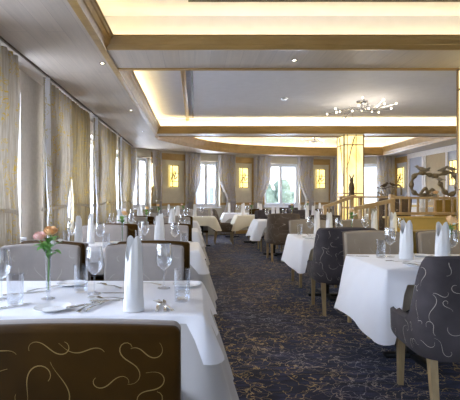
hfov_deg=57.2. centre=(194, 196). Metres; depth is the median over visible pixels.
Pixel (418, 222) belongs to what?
wall
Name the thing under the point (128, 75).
trim
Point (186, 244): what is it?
dining chair
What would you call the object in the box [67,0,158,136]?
trim
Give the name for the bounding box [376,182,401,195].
sculpture
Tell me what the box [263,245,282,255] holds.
dining table
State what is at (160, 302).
fork
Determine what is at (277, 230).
tub chair
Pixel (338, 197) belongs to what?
display shelf
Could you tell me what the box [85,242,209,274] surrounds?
overcloth
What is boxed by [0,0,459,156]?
ceiling
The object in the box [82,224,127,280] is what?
dining chair
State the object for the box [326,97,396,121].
chandelier
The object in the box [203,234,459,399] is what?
floor
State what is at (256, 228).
overcloth
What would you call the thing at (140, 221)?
dining chair
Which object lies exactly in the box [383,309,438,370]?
dining table
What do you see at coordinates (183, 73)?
trim
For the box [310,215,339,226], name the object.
dining chair
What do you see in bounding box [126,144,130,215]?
curtain
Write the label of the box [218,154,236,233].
curtain
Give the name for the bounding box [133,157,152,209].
window
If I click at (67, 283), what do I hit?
plate
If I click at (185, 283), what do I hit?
plate
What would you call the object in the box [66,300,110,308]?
knife
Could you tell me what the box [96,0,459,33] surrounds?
ceiling
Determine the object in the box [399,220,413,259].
napkin
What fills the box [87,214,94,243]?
napkin
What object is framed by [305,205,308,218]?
napkin
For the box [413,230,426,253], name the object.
dining chair
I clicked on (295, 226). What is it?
dining chair
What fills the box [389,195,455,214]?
wooden railing
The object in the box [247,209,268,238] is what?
dining chair
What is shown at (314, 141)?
chandelier
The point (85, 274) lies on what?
dining chair
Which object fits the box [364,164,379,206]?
window
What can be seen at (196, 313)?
overcloth
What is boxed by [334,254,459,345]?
tablecloth
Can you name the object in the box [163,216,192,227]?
dining chair
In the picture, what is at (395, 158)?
trim
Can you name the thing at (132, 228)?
dining chair
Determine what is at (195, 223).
overcloth
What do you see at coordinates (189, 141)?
trim
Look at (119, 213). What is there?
napkin
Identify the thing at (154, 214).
dining chair
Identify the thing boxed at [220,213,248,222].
overcloth
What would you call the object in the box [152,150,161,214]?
curtain
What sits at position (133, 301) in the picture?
napkin
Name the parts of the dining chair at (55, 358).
backrest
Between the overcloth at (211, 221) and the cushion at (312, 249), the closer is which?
the cushion at (312, 249)
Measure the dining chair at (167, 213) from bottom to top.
0.914 m
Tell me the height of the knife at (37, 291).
0.006 m
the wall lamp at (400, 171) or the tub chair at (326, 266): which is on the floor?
the tub chair at (326, 266)
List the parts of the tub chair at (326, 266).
leg, leg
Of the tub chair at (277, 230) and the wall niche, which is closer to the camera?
the tub chair at (277, 230)
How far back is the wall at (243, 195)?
14.23 m
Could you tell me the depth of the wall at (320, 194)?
14.98 m
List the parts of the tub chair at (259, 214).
backrest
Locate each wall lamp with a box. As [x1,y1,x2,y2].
[169,165,178,186]
[239,168,247,187]
[316,169,324,187]
[397,167,403,187]
[449,160,455,185]
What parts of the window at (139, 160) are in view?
frame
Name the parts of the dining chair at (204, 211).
backrest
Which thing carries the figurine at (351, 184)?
on the display shelf
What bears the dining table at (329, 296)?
on the floor
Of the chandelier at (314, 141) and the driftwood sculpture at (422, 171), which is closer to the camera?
the driftwood sculpture at (422, 171)
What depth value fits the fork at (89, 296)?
2.05 m
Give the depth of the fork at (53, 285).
2.26 m
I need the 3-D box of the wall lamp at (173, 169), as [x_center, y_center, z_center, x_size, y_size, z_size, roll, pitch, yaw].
[-0.663,-0.650,13.083,0.340,0.680,0.079,0,0,-36]
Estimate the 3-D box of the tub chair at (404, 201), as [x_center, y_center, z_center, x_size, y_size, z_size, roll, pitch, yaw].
[3.483,0.480,7.588,0.645,0.939,0.634,0,0,-6]
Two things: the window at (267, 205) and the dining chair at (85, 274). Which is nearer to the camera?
the dining chair at (85, 274)
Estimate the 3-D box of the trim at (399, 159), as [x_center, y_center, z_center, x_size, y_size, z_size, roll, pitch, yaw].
[6.962,-0.050,14.149,0.024,2.600,0.702,0,0,-4]
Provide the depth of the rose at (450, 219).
3.48 m
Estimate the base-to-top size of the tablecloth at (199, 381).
0.545 m
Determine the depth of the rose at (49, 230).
2.04 m
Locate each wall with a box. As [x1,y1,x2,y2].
[18,69,117,242]
[131,147,159,211]
[196,153,252,234]
[253,156,329,209]
[330,156,395,213]
[382,216,455,231]
[396,154,406,196]
[409,144,455,204]
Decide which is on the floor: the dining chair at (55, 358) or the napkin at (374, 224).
the dining chair at (55, 358)
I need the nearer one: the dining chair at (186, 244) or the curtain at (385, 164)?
the dining chair at (186, 244)
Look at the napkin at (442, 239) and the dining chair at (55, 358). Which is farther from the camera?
the napkin at (442, 239)
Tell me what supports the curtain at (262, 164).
hanging from the ceiling at (49, 33)
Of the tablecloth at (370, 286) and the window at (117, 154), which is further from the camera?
the window at (117, 154)
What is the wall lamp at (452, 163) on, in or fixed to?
attached to the wall at (435, 162)
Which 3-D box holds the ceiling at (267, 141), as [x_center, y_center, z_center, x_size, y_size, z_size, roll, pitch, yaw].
[2.727,-1.696,12.083,7.514,0.549,4.725,0,0,0]
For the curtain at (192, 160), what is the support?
hanging from the ceiling at (49, 33)
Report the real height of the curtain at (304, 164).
2.620 m
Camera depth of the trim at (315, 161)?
14.98 m
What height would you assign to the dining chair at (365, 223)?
0.914 m
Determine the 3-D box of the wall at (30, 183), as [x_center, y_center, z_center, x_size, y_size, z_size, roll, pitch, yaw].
[-2.090,-0.335,4.450,0.280,3.170,14.900,0,0,0]
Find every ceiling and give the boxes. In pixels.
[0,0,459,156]
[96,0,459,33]
[134,71,455,125]
[195,137,413,146]
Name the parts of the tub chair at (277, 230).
leg, leg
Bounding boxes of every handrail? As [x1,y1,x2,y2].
[322,195,353,226]
[352,198,394,230]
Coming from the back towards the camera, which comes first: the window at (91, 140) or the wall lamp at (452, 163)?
the wall lamp at (452, 163)
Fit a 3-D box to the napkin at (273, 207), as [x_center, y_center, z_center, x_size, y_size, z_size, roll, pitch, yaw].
[1.744,0.339,9.380,0.088,0.320,0.059,0,0,-4]
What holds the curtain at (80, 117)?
hanging from the rail at (1, 38)
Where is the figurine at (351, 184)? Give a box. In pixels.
[347,174,355,195]
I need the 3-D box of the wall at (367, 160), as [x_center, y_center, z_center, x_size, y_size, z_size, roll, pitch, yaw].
[5.939,-0.485,14.935,2.184,3.470,0.280,0,0,16]
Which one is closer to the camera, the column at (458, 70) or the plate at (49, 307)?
the plate at (49, 307)
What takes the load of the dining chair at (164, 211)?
on the floor
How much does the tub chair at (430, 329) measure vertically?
0.939 m
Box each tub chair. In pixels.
[211,208,233,243]
[255,210,281,251]
[264,213,299,261]
[279,208,297,212]
[288,210,310,218]
[307,227,375,315]
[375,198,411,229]
[390,256,459,399]
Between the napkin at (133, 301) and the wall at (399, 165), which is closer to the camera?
the napkin at (133, 301)
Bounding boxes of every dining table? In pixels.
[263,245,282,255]
[308,285,337,300]
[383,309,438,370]
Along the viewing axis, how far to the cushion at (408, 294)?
2.89 m
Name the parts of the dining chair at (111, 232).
seat frame, seat, backrest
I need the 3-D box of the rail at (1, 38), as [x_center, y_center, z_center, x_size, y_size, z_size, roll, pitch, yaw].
[-1.725,-1.411,4.400,0.020,0.017,14.600,0,0,0]
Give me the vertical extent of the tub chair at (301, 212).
0.939 m
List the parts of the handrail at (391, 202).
post, rail, post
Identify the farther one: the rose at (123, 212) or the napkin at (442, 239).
the rose at (123, 212)
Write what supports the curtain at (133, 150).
hanging from the ceiling at (49, 33)
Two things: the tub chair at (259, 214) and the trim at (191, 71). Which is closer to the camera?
the trim at (191, 71)
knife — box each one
[0,303,29,308]
[3,291,44,295]
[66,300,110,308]
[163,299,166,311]
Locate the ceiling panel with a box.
[193,71,455,116]
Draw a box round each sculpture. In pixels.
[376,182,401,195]
[409,165,455,196]
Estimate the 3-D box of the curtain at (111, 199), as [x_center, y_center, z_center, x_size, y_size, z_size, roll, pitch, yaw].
[-1.794,-0.090,9.015,0.119,2.620,1.010,0,0,0]
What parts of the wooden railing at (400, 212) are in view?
handrail, rail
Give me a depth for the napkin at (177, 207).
8.30 m
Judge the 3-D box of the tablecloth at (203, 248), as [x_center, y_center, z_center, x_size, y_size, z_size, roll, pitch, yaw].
[-0.765,0.776,6.395,1.994,0.545,1.088,0,0,0]
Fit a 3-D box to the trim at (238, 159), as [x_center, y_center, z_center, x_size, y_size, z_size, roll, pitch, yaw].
[0.856,-0.050,13.938,2.550,2.600,0.024,0,0,-26]
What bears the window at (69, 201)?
in the wall at (30, 183)
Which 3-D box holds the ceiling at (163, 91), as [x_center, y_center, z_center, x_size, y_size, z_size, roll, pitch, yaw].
[2.678,-1.585,6.980,7.305,0.329,4.900,0,0,0]
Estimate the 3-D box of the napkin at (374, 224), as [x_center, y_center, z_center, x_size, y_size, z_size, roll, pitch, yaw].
[2.384,0.339,5.580,0.088,0.320,0.059,0,0,4]
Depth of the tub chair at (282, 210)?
12.38 m
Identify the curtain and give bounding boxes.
[0,43,19,248]
[41,77,72,240]
[70,101,89,240]
[92,117,108,223]
[106,128,116,222]
[118,137,127,215]
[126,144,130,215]
[130,148,136,215]
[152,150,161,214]
[185,153,200,211]
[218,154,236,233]
[253,156,270,208]
[297,157,313,209]
[329,158,336,214]
[376,156,394,195]
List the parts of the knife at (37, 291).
handle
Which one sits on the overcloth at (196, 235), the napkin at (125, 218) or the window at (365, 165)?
the napkin at (125, 218)
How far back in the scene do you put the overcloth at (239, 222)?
11.08 m
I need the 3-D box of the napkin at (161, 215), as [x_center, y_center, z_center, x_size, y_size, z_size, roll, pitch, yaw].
[-0.369,0.339,4.520,0.088,0.320,0.059,0,0,4]
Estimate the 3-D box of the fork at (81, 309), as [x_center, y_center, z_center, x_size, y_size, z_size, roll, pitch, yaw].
[-0.481,0.492,1.905,0.026,0.009,0.195,0,0,14]
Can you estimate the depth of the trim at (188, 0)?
3.75 m
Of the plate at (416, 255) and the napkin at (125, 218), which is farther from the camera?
the napkin at (125, 218)
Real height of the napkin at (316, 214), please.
0.320 m
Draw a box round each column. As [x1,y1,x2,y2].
[337,134,363,219]
[456,68,459,230]
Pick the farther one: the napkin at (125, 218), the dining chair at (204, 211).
the dining chair at (204, 211)
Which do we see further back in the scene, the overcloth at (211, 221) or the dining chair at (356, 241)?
the overcloth at (211, 221)
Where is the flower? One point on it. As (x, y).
(59, 240)
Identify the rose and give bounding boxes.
[32,226,61,253]
[33,231,62,289]
[115,211,129,240]
[349,208,357,220]
[446,215,457,235]
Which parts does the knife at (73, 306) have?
handle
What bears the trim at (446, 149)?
attached to the wall at (435, 162)
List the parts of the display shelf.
leg, leg, shelf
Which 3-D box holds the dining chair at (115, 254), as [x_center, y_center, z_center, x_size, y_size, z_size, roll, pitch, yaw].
[-0.365,0.793,2.823,0.570,0.914,0.625,0,0,0]
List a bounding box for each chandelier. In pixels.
[302,137,323,144]
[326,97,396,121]
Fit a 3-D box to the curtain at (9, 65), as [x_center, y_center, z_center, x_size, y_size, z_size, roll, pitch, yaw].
[-1.779,-0.090,3.716,0.126,2.620,0.932,0,0,-1]
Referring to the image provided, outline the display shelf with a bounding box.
[337,196,403,219]
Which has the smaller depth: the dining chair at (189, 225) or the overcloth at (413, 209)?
the dining chair at (189, 225)
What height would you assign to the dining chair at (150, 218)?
0.914 m
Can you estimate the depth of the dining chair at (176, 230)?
5.15 m
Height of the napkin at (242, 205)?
0.320 m
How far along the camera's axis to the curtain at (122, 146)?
10.02 m
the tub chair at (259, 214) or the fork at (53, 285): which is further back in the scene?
the tub chair at (259, 214)
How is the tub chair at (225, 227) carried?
on the floor
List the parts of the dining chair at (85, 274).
backrest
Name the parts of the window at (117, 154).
frame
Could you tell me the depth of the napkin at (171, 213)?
6.15 m
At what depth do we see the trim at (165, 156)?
13.17 m
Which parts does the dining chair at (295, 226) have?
leg, leg, backrest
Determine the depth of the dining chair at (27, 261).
3.01 m
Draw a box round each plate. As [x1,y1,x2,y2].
[33,302,71,312]
[57,280,85,286]
[173,280,200,287]
[403,262,420,266]
[414,254,432,256]
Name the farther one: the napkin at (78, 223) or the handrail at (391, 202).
the handrail at (391, 202)
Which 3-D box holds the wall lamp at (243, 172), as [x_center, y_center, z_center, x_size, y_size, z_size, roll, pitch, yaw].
[1.657,-0.650,14.290,0.340,0.680,0.079,0,0,-26]
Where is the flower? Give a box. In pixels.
[48,239,61,278]
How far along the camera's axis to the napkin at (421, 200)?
8.03 m
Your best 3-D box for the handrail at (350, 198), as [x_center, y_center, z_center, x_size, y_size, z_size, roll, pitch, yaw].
[2.745,0.605,8.050,0.590,1.290,0.070,0,0,0]
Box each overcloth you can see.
[0,281,223,364]
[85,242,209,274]
[112,221,201,232]
[138,228,204,246]
[192,216,221,230]
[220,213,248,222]
[231,215,254,230]
[246,219,266,240]
[281,234,315,273]
[411,207,432,215]
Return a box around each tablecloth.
[90,258,217,309]
[140,239,209,269]
[180,309,238,399]
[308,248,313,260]
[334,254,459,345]
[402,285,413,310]
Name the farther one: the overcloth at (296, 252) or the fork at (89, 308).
the overcloth at (296, 252)
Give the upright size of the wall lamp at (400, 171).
0.680 m
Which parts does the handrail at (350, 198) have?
rail, post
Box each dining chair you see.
[0,242,81,280]
[0,318,182,399]
[21,240,90,280]
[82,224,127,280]
[104,242,183,280]
[106,223,138,237]
[114,216,147,227]
[117,240,189,279]
[133,212,157,220]
[142,216,153,223]
[142,224,188,240]
[148,223,191,241]
[162,209,182,215]
[163,216,189,223]
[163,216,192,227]
[166,212,190,215]
[188,209,207,243]
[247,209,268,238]
[289,219,336,287]
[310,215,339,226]
[315,208,331,214]
[338,219,377,227]
[342,230,399,338]
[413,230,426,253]
[415,230,459,253]
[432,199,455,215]
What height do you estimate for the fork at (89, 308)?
0.009 m
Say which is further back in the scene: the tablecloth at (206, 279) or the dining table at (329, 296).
the dining table at (329, 296)
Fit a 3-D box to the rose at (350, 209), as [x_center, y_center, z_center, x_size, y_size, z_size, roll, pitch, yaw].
[1.976,0.298,5.294,0.128,0.314,0.160,0,0,-25]
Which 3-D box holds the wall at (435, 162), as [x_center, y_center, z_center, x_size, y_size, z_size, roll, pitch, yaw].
[7.134,-0.485,5.400,0.292,3.470,16.800,0,0,0]
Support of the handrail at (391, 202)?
on the floor
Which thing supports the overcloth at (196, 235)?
on the tablecloth at (203, 248)
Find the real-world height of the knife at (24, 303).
0.006 m
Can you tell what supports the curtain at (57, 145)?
hanging from the rail at (1, 38)
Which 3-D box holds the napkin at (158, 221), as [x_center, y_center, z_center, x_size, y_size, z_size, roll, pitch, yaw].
[-0.353,0.339,4.040,0.088,0.320,0.059,0,0,-4]
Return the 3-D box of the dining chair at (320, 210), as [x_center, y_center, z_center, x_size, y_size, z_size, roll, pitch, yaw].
[3.750,0.793,12.657,0.570,0.914,0.625,0,0,0]
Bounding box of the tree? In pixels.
[266,179,293,202]
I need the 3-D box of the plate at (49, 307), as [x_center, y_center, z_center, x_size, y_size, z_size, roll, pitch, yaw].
[-0.630,0.491,1.860,0.160,0.014,0.160,0,0,0]
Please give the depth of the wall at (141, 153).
12.60 m
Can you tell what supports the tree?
on the ground
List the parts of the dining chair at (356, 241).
backrest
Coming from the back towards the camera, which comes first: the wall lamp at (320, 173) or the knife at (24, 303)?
the wall lamp at (320, 173)
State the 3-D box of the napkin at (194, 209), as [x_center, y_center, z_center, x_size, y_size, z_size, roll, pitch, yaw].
[-0.001,0.339,10.470,0.088,0.320,0.059,0,0,-4]
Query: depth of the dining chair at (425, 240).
4.18 m
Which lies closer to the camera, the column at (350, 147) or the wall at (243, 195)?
the column at (350, 147)
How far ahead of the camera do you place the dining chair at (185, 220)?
7.29 m
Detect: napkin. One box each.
[74,216,82,241]
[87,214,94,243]
[117,209,121,222]
[122,208,126,223]
[123,235,143,311]
[137,206,140,215]
[154,216,161,239]
[158,214,164,239]
[169,209,173,222]
[175,206,178,215]
[193,204,196,216]
[241,204,243,214]
[271,205,274,213]
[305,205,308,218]
[311,205,314,214]
[314,210,319,234]
[326,212,332,227]
[371,211,377,229]
[390,212,396,230]
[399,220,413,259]
[420,192,423,206]
[435,221,449,255]
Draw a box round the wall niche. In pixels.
[162,151,185,211]
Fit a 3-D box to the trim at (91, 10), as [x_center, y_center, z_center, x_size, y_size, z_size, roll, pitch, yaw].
[2.678,-1.458,0.800,7.115,0.113,6.470,0,0,0]
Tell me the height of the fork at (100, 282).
0.009 m
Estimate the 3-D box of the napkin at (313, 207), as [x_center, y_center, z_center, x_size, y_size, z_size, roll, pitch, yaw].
[2.489,0.339,8.840,0.088,0.320,0.059,0,0,4]
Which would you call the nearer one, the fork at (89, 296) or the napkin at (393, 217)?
the fork at (89, 296)
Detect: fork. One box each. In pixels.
[26,285,60,291]
[76,300,100,311]
[84,299,105,311]
[87,296,123,298]
[97,282,121,288]
[153,300,174,310]
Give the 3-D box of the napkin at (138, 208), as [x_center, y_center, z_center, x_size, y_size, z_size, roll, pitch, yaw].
[-1.111,0.339,8.320,0.088,0.320,0.059,0,0,4]
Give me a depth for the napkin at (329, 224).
5.02 m
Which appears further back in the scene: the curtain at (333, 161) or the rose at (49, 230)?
the curtain at (333, 161)
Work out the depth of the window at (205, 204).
13.88 m
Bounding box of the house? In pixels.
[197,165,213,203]
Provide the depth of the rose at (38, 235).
2.05 m
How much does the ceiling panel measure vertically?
0.024 m
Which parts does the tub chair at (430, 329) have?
leg, leg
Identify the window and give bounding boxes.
[68,186,70,228]
[91,140,92,213]
[116,154,117,210]
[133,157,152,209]
[196,161,221,207]
[264,164,300,207]
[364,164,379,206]
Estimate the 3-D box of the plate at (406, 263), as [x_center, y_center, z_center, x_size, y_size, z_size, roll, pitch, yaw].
[1.600,0.491,3.060,0.160,0.014,0.160,0,0,0]
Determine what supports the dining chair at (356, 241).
on the floor
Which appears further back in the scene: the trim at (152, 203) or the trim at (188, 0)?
the trim at (152, 203)
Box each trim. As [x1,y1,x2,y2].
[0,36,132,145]
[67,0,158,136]
[75,0,459,49]
[118,68,458,133]
[151,152,156,205]
[155,136,455,155]
[162,153,185,205]
[180,71,188,120]
[188,0,459,1]
[191,71,193,117]
[194,157,252,234]
[253,158,329,204]
[381,158,395,195]
[396,156,406,195]
[407,144,455,206]
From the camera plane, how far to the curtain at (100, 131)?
7.75 m

